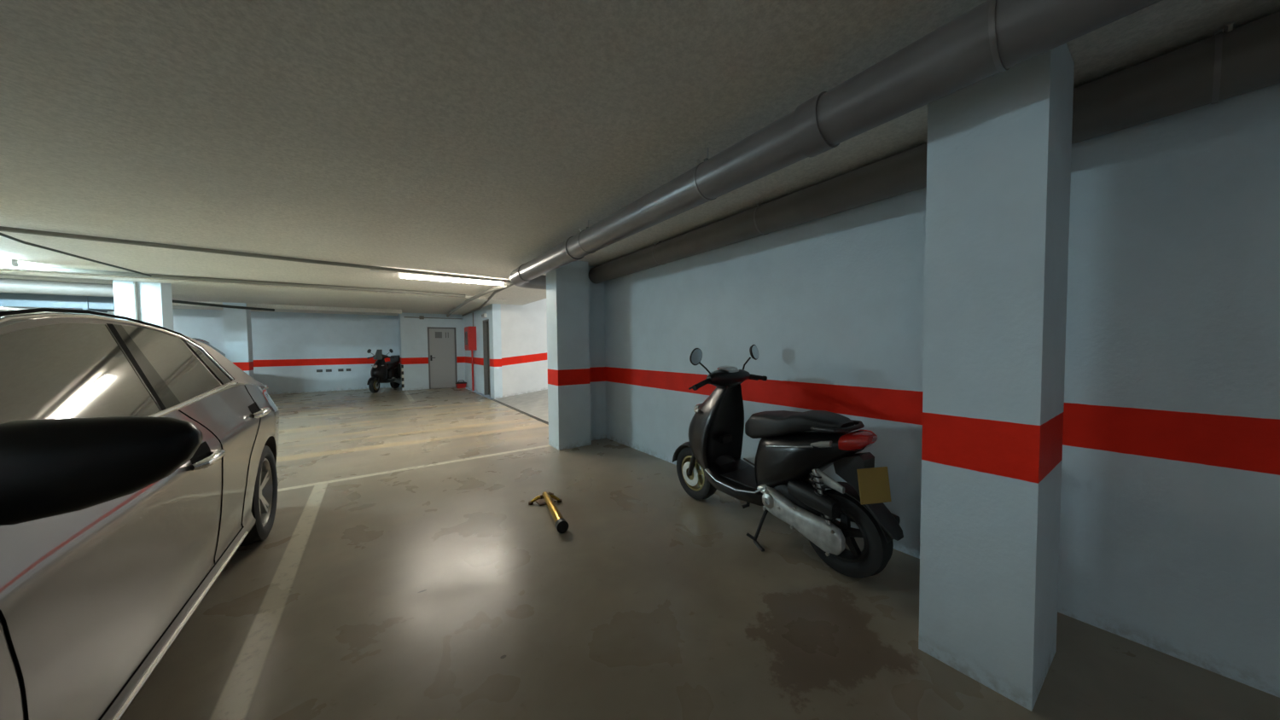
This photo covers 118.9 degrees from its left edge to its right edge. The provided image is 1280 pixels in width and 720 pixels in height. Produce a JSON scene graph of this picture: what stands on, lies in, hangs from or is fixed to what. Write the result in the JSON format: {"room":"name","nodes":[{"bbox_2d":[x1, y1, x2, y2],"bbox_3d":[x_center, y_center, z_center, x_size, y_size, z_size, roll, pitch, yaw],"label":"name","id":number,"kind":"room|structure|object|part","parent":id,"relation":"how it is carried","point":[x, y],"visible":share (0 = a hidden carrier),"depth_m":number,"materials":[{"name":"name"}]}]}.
{"room":"parking garage","nodes":[
{"label":"parking garage","id":0,"kind":"room"},
{"bbox_2d":[64,308,400,394],"bbox_3d":[-11.374,-0.182,10.715,11.640,2.410,0.200,-2,3,-35],"label":"wall","id":1,"kind":"structure","parent":0,"point":[288,348],"depth_m":11.48,"materials":[{"name":"paint"}]},
{"bbox_2d":[397,312,465,390],"bbox_3d":[-7.030,-0.297,12.744,1.790,2.410,1.450,-2,3,-35],"label":"wall","id":2,"kind":"structure","parent":0,"point":[413,350],"depth_m":11.94,"materials":[{"name":"paint"}]},
{"bbox_2d":[401,365,404,388],"bbox_3d":[-7.341,0.509,11.693,0.059,0.720,0.074,-2,3,-35],"label":"guard","id":3,"kind":"object","parent":2,"relation":"attached to","point":[402,366],"visible":1,"depth_m":11.66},
{"bbox_2d":[404,316,462,319],"bbox_3d":[-6.588,-1.344,12.113,1.650,0.024,0.024,-2,3,-35],"label":"conduit","id":4,"kind":"object","parent":2,"relation":"attached to","point":[404,317],"visible":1,"depth_m":12.12,"materials":[{"name":"grey metal"}]},
{"bbox_2d":[427,326,457,389],"bbox_3d":[-6.444,-0.073,12.336,0.830,1.980,0.181,-2,3,-35],"label":"door","id":5,"kind":"structure","parent":2,"relation":"in","point":[441,341],"depth_m":12.32,"materials":[{"name":"grey metal"}]},
{"bbox_2d":[463,303,502,399],"bbox_3d":[-4.753,-0.264,11.225,0.200,2.410,3.950,-2,3,-35],"label":"wall","id":6,"kind":"structure","parent":0,"point":[492,311],"depth_m":9.91,"materials":[{"name":"paint"}]},
{"bbox_2d":[464,326,477,350],"bbox_3d":[-5.086,-0.639,11.317,0.219,0.700,0.640,-2,3,-35],"label":"cabinet","id":7,"kind":"object","parent":6,"relation":"attached to","point":[469,332],"visible":1,"depth_m":11.08,"materials":[{"name":"red metal"}]},
{"bbox_3d":[-5.166,-0.636,11.261,0.015,0.640,0.580,-2,3,-35],"label":"cabinet door","id":8,"kind":"part","parent":7,"relation":"part of","materials":[{"name":"grey"}]},
{"bbox_2d":[471,350,474,390],"bbox_3d":[-5.056,0.322,11.427,0.052,1.230,0.052,-1,2,-12],"label":"riser pipe","id":9,"kind":"object","parent":6,"relation":"attached to","point":[472,352],"visible":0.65,"depth_m":11.41,"materials":[{"name":"red metal"}]},
{"bbox_2d":[481,313,487,318],"bbox_3d":[-4.173,-1.185,10.109,0.075,0.100,0.300,-2,3,-35],"label":"emergency light","id":10,"kind":"object","parent":6,"relation":"attached to","point":[483,316],"visible":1,"depth_m":10.00,"materials":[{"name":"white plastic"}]},
{"bbox_2d":[482,319,490,397],"bbox_3d":[-4.055,-0.053,10.194,0.170,2.050,0.650,-2,3,-35],"label":"door","id":11,"kind":"structure","parent":6,"relation":"in","point":[485,322],"depth_m":10.40,"materials":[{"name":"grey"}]},
{"bbox_2d":[494,389,548,422],"bbox_3d":[0.419,0.728,9.410,6.580,0.860,5.000,-2,3,-35],"label":"floor","id":12,"kind":"structure","parent":0,"point":[535,404],"depth_m":8.64,"materials":[{"name":"concrete"}]},
{"bbox_2d":[500,298,547,397],"bbox_3d":[-1.001,-1.411,11.528,6.360,4.610,0.200,-2,3,-35],"label":"wall","id":13,"kind":"structure","parent":0,"point":[523,328],"depth_m":10.00,"materials":[{"name":"paint"}]},
{"bbox_2d":[588,265,606,440],"bbox_3d":[-0.674,-0.089,5.301,0.347,2.410,0.140,-2,3,-35],"label":"wall","id":14,"kind":"structure","parent":0,"point":[596,305],"depth_m":5.27,"materials":[{"name":"paint"}]},
{"bbox_2d":[0,0,1279,315],"bbox_3d":[-5.823,-1.290,3.030,12.400,0.250,19.100,-2,3,-35],"label":"ceiling","id":15,"kind":"structure","parent":0,"point":[464,137],"depth_m":1.81,"materials":[{"name":"paint"}]},
{"bbox_2d":[0,258,17,267],"bbox_3d":[-8.131,-1.143,4.104,1.524,0.075,0.096,-2,3,-35],"label":"tube light","id":16,"kind":"object","parent":15,"relation":"attached to","point":[6,262],"visible":1,"depth_m":4.49,"materials":[{"name":"white plastic"}]},
{"bbox_2d":[0,261,11,266],"bbox_3d":[-8.131,-1.131,4.105,1.480,0.052,0.084,-2,3,-35],"label":"diffuser","id":17,"kind":"object","parent":16,"relation":"attached to","point":[2,263],"depth_m":4.48,"materials":[{"name":"white plastic"}]},
{"bbox_2d":[0,278,113,296],"bbox_3d":[-10.489,-1.007,4.351,5.650,0.198,0.198,-2,3,-35],"label":"drain pipe","id":18,"kind":"object","parent":15,"relation":"attached to","point":[16,286],"visible":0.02,"depth_m":5.57,"materials":[{"name":"grey plastic"}]},
{"bbox_2d":[0,292,114,312],"bbox_3d":[-10.992,-0.961,4.855,5.400,0.440,0.540,-2,3,-35],"label":"air duct","id":19,"kind":"object","parent":15,"relation":"hanging from","point":[8,299],"visible":0.53,"depth_m":5.90,"materials":[{"name":"grey metal"}]},
{"bbox_2d":[0,232,151,277],"bbox_3d":[-6.094,-1.141,3.915,0.114,0.061,3.454,-2,2,-32],"label":"cable","id":20,"kind":"object","parent":15,"relation":"attached to","point":[1,234],"visible":1,"depth_m":4.09,"materials":[{"name":"grey plastic"}]},
{"bbox_2d":[172,299,274,311],"bbox_3d":[-9.149,-1.192,8.293,0.101,0.079,1.913,0,2,12],"label":"conduit","id":21,"kind":"object","parent":15,"relation":"attached to","point":[173,300],"visible":0.79,"depth_m":8.25,"materials":[{"name":"grey"}]},
{"bbox_2d":[0,265,465,297],"bbox_3d":[-7.852,-1.172,4.761,10.453,0.060,0.140,-2,3,-35],"label":"conduit","id":22,"kind":"object","parent":15,"relation":"attached to","point":[20,267],"visible":1,"depth_m":5.74,"materials":[{"name":"grey"}]},
{"bbox_2d":[0,268,506,302],"bbox_3d":[-7.811,-1.205,5.389,11.440,0.050,0.400,-2,3,-35],"label":"trim","id":23,"kind":"structure","parent":15,"relation":"attached to","point":[2,270],"depth_m":6.09,"materials":[{"name":"paint"}]},
{"bbox_2d":[0,226,511,283],"bbox_3d":[-6.261,-1.120,2.757,10.794,0.044,0.083,-2,3,-40],"label":"conduit","id":24,"kind":"object","parent":15,"relation":"attached to","point":[2,228],"visible":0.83,"depth_m":4.12,"materials":[{"name":"grey metal"}]},
{"bbox_2d":[172,301,401,314],"bbox_3d":[-10.825,-1.251,8.138,9.650,0.100,0.300,-2,3,-35],"label":"trim","id":25,"kind":"structure","parent":15,"relation":"attached to","point":[258,305],"depth_m":9.67,"materials":[{"name":"paint"}]},
{"bbox_2d":[397,272,504,285],"bbox_3d":[-2.895,-1.257,5.897,1.484,0.075,0.096,-2,2,-32],"label":"tube light","id":26,"kind":"object","parent":15,"relation":"attached to","point":[409,276],"visible":0.9,"depth_m":5.79,"materials":[{"name":"white plastic"}]},
{"bbox_2d":[446,283,506,317],"bbox_3d":[-4.369,-1.334,9.308,0.285,0.110,7.087,-2,2,-34],"label":"conduit","id":27,"kind":"object","parent":15,"relation":"attached to","point":[499,287],"visible":0.97,"depth_m":7.55,"materials":[{"name":"grey"}]},
{"bbox_2d":[461,283,513,316],"bbox_3d":[-3.664,-1.358,8.934,0.227,0.050,8.315,-2,2,-31],"label":"conduit","id":28,"kind":"object","parent":15,"relation":"attached to","point":[494,293],"visible":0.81,"depth_m":7.84,"materials":[{"name":"grey"}]},
{"bbox_2d":[577,220,596,253],"bbox_3d":[-0.445,-1.081,3.308,0.207,0.288,0.039,-2,3,-35],"label":"hanger","id":29,"kind":"object","parent":15,"relation":"hanging from","point":[579,229],"visible":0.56,"depth_m":3.27,"materials":[{"name":"grey metal"}]},
{"bbox_2d":[651,241,665,264],"bbox_3d":[0.231,-1.141,4.023,0.231,0.248,0.039,-2,3,-35],"label":"hanger","id":30,"kind":"object","parent":15,"relation":"attached to","point":[654,243],"visible":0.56,"depth_m":3.97,"materials":[{"name":"grey metal"}]},
{"bbox_2d":[692,147,717,200],"bbox_3d":[0.386,-1.046,2.120,0.207,0.288,0.039,-2,3,-35],"label":"hanger","id":31,"kind":"object","parent":15,"relation":"hanging from","point":[706,158],"visible":0.57,"depth_m":2.09,"materials":[{"name":"grey metal"}]},
{"bbox_2d":[509,0,1162,289],"bbox_3d":[1.101,-1.005,1.913,1.148,0.216,8.720,-2,3,-35],"label":"drain pipe","id":32,"kind":"object","parent":31,"relation":"hanging from","point":[955,56],"visible":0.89,"depth_m":1.36,"materials":[{"name":"grey plastic"}]},
{"bbox_2d":[753,202,767,234],"bbox_3d":[0.976,-1.110,2.958,0.231,0.248,0.039,-2,3,-35],"label":"hanger","id":33,"kind":"object","parent":15,"relation":"attached to","point":[757,204],"visible":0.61,"depth_m":2.91,"materials":[{"name":"grey metal"}]},
{"bbox_2d":[588,11,1279,284],"bbox_3d":[1.618,-1.075,2.041,0.224,0.224,8.340,-2,3,-35],"label":"ceiling beam","id":34,"kind":"structure","parent":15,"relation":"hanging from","point":[1181,79],"depth_m":1.55,"materials":[{"name":"grey concrete"}]},
{"bbox_2d":[988,0,1009,72],"bbox_3d":[1.085,-1.017,1.121,0.207,0.288,0.039,-2,3,-35],"label":"hanger","id":35,"kind":"object","parent":15,"relation":"hanging from","point":[992,32],"visible":0.54,"depth_m":1.08,"materials":[{"name":"grey metal"}]},
{"bbox_2d":[1210,21,1234,104],"bbox_3d":[2.094,-1.063,1.361,0.231,0.248,0.039,-2,3,-35],"label":"hanger","id":36,"kind":"object","parent":15,"relation":"attached to","point":[1230,26],"visible":0.89,"depth_m":1.31,"materials":[{"name":"grey metal"}]},
{"bbox_2d":[120,387,1279,719],"bbox_3d":[-5.937,1.349,3.027,12.060,0.200,19.100,-2,3,-35],"label":"floor","id":37,"kind":"structure","parent":0,"point":[404,569],"depth_m":1.85,"materials":[{"name":"concrete"}]},
{"bbox_2d":[0,306,279,719],"bbox_3d":[-2.518,0.546,0.976,2.400,1.487,4.700,-2,3,-35],"label":"car","id":38,"kind":"object","parent":37,"relation":"on","point":[137,460],"visible":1,"depth_m":1.08,"materials":[{"name":"grey metal"}]},
{"bbox_2d":[0,415,203,525],"bbox_3d":[-1.087,0.202,0.724,0.325,0.186,0.142,-2,3,-35],"label":"mirror","id":39,"kind":"object","parent":38,"relation":"attached to","point":[49,468],"depth_m":0.70,"materials":[{"name":"black plastic"}]},
{"bbox_3d":[-2.130,-0.015,1.599,0.121,0.324,1.543,-2,2,-30],"label":"window trim","id":40,"kind":"part","parent":38,"relation":"part of","materials":[{"name":"silver metal"}]},
{"bbox_3d":[-1.722,1.004,1.413,0.016,0.016,1.800,-2,3,-35],"label":"sill trim","id":41,"kind":"part","parent":38,"relation":"part of","materials":[{"name":"silver metal"}]},
{"bbox_3d":[-1.819,0.417,1.599,0.061,0.039,0.260,-2,3,-35],"label":"door handle","id":42,"kind":"part","parent":38,"relation":"part of","materials":[{"name":"silver metal"}]},
{"bbox_3d":[-2.377,0.329,2.378,0.061,0.039,0.260,-2,3,-35],"label":"door handle","id":43,"kind":"part","parent":38,"relation":"part of","materials":[{"name":"silver metal"}]},
{"bbox_2d":[112,279,174,331],"bbox_3d":[-7.744,-0.045,5.946,0.460,2.409,0.380,-2,3,-35],"label":"pillar","id":44,"kind":"structure","parent":37,"relation":"on","point":[154,299],"depth_m":5.81,"materials":[{"name":"paint"}]},
{"bbox_2d":[133,281,139,323],"bbox_3d":[-7.636,-0.035,5.765,0.033,2.300,0.033,-1,2,-12],"label":"conduit","id":45,"kind":"object","parent":44,"relation":"attached to","point":[135,285],"visible":0.35,"depth_m":5.72,"materials":[{"name":"grey"}]},
{"bbox_2d":[193,338,225,356],"bbox_3d":[-10.416,0.306,8.057,2.592,1.606,5.076,-2,3,-35],"label":"car","id":46,"kind":"object","parent":37,"relation":"on","point":[197,340],"visible":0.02,"depth_m":8.84,"materials":[{"name":"black"}]},
{"bbox_2d":[222,302,254,378],"bbox_3d":[-9.581,-0.139,9.041,0.380,2.409,0.400,-2,3,-35],"label":"pillar","id":47,"kind":"structure","parent":37,"relation":"on","point":[237,323],"depth_m":8.89,"materials":[{"name":"paint"}]},
{"bbox_2d":[366,349,401,393],"bbox_3d":[-7.943,0.303,11.804,0.751,1.297,1.870,-1,2,-9],"label":"scooter","id":48,"kind":"object","parent":37,"relation":"on","point":[381,371],"visible":0.98,"depth_m":11.44,"materials":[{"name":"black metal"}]},
{"bbox_3d":[-7.988,0.162,12.068,0.300,0.231,0.685,-1,2,-9],"label":"seat","id":49,"kind":"part","parent":48,"relation":"part of","materials":[{"name":"black leather"}]},
{"bbox_2d":[455,379,466,388],"bbox_3d":[-5.867,0.785,12.400,0.330,0.251,0.280,-2,3,-35],"label":"tub","id":50,"kind":"object","parent":37,"relation":"on","point":[462,384],"visible":0.99,"depth_m":12.30,"materials":[{"name":"red plastic"}]},
{"bbox_3d":[-5.867,0.745,12.398,0.330,0.050,0.280,-2,3,-35],"label":"lid","id":51,"kind":"part","parent":50,"relation":"part of","materials":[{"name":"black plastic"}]},
{"bbox_2d":[491,399,548,424],"bbox_3d":[-2.307,1.081,7.513,0.080,0.062,5.000,-2,3,-35],"label":"channel","id":52,"kind":"object","parent":37,"relation":"in","point":[497,401],"visible":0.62,"depth_m":7.58,"materials":[{"name":"black metal"}]},
{"bbox_2d":[528,491,568,533],"bbox_3d":[-0.666,1.158,2.972,0.253,0.088,0.701,-2,3,-35],"label":"post","id":53,"kind":"object","parent":37,"relation":"on","point":[549,498],"visible":1,"depth_m":2.91,"materials":[{"name":"yellow metal"}]},
{"bbox_3d":[-0.796,1.190,3.189,0.140,0.008,0.120,-2,3,-35],"label":"plate","id":54,"kind":"part","parent":53,"relation":"part of","materials":[{"name":"brown metal"}]},
{"bbox_2d":[546,260,591,450],"bbox_3d":[-0.945,-0.075,4.989,0.450,2.409,0.340,-2,3,-35],"label":"pillar","id":55,"kind":"structure","parent":37,"relation":"on","point":[567,285],"depth_m":4.85,"materials":[{"name":"paint"}]},
{"bbox_2d":[672,344,903,578],"bbox_3d":[0.844,0.544,2.678,1.767,1.308,0.742,1,3,42],"label":"scooter","id":56,"kind":"object","parent":37,"relation":"on","point":[787,456],"visible":1,"depth_m":2.23,"materials":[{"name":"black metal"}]},
{"bbox_3d":[0.455,0.745,3.096,0.039,0.449,0.206,-4,4,-33],"label":"fork leg","id":57,"kind":"part","parent":56,"relation":"part of","materials":[{"name":"black"}]},
{"bbox_2d":[689,348,710,374],"bbox_3d":[0.435,0.016,2.711,0.208,0.206,0.044,-2,3,-35],"label":"mirror","id":58,"kind":"object","parent":56,"relation":"attached to","point":[695,357],"depth_m":2.67,"materials":[{"name":"black mirror"}]},
{"bbox_3d":[0.629,0.837,2.591,0.043,0.089,0.537,-2,3,-35],"label":"trim","id":59,"kind":"part","parent":56,"relation":"part of","materials":[{"name":"grey metal"}]},
{"bbox_2d":[742,344,758,370],"bbox_3d":[0.869,-0.015,2.985,0.200,0.215,0.040,-2,3,-35],"label":"mirror","id":60,"kind":"object","parent":56,"relation":"attached to","point":[753,351],"depth_m":2.99,"materials":[{"name":"black mirror"}]},
{"bbox_3d":[0.878,0.514,2.244,0.021,0.075,0.313,-2,2,-34],"label":"panel trim","id":61,"kind":"part","parent":56,"relation":"part of","materials":[{"name":"grey metal"}]},
{"bbox_3d":[0.973,0.426,2.394,0.300,0.231,0.685,-4,4,-33],"label":"seat","id":62,"kind":"part","parent":56,"relation":"part of","materials":[{"name":"black leather"}]},
{"bbox_3d":[1.020,0.785,2.111,0.024,0.337,0.123,-4,4,-33],"label":"shock rod","id":63,"kind":"part","parent":56,"relation":"part of","materials":[{"name":"silver metal"}]},
{"bbox_3d":[1.124,0.378,2.151,0.315,0.046,0.220,-4,4,-33],"label":"grab rail","id":64,"kind":"part","parent":56,"relation":"part of","materials":[{"name":"black"}]},
{"bbox_2d":[837,429,877,450],"bbox_3d":[1.197,0.438,2.045,0.244,0.112,0.115,-4,4,-33],"label":"tail lamp","id":65,"kind":"object","parent":56,"relation":"attached to","point":[861,439],"depth_m":2.00,"materials":[{"name":"red plastic"}]},
{"bbox_3d":[1.228,0.658,1.982,0.170,0.180,0.006,-3,-5,-7],"label":"number plate","id":66,"kind":"part","parent":56,"relation":"part of","materials":[{"name":"brown"}]},
{"bbox_2d":[918,42,1074,711],"bbox_3d":[1.457,0.026,1.558,0.450,2.409,0.340,-2,3,-35],"label":"pillar","id":67,"kind":"structure","parent":37,"relation":"on","point":[999,149],"depth_m":1.41,"materials":[{"name":"paint"}]},
{"bbox_2d":[604,83,1279,698],"bbox_3d":[1.847,-0.001,2.178,0.200,2.410,8.450,-2,3,-35],"label":"wall","id":68,"kind":"structure","parent":0,"point":[1169,544],"depth_m":1.66,"materials":[{"name":"paint"}]}
]}

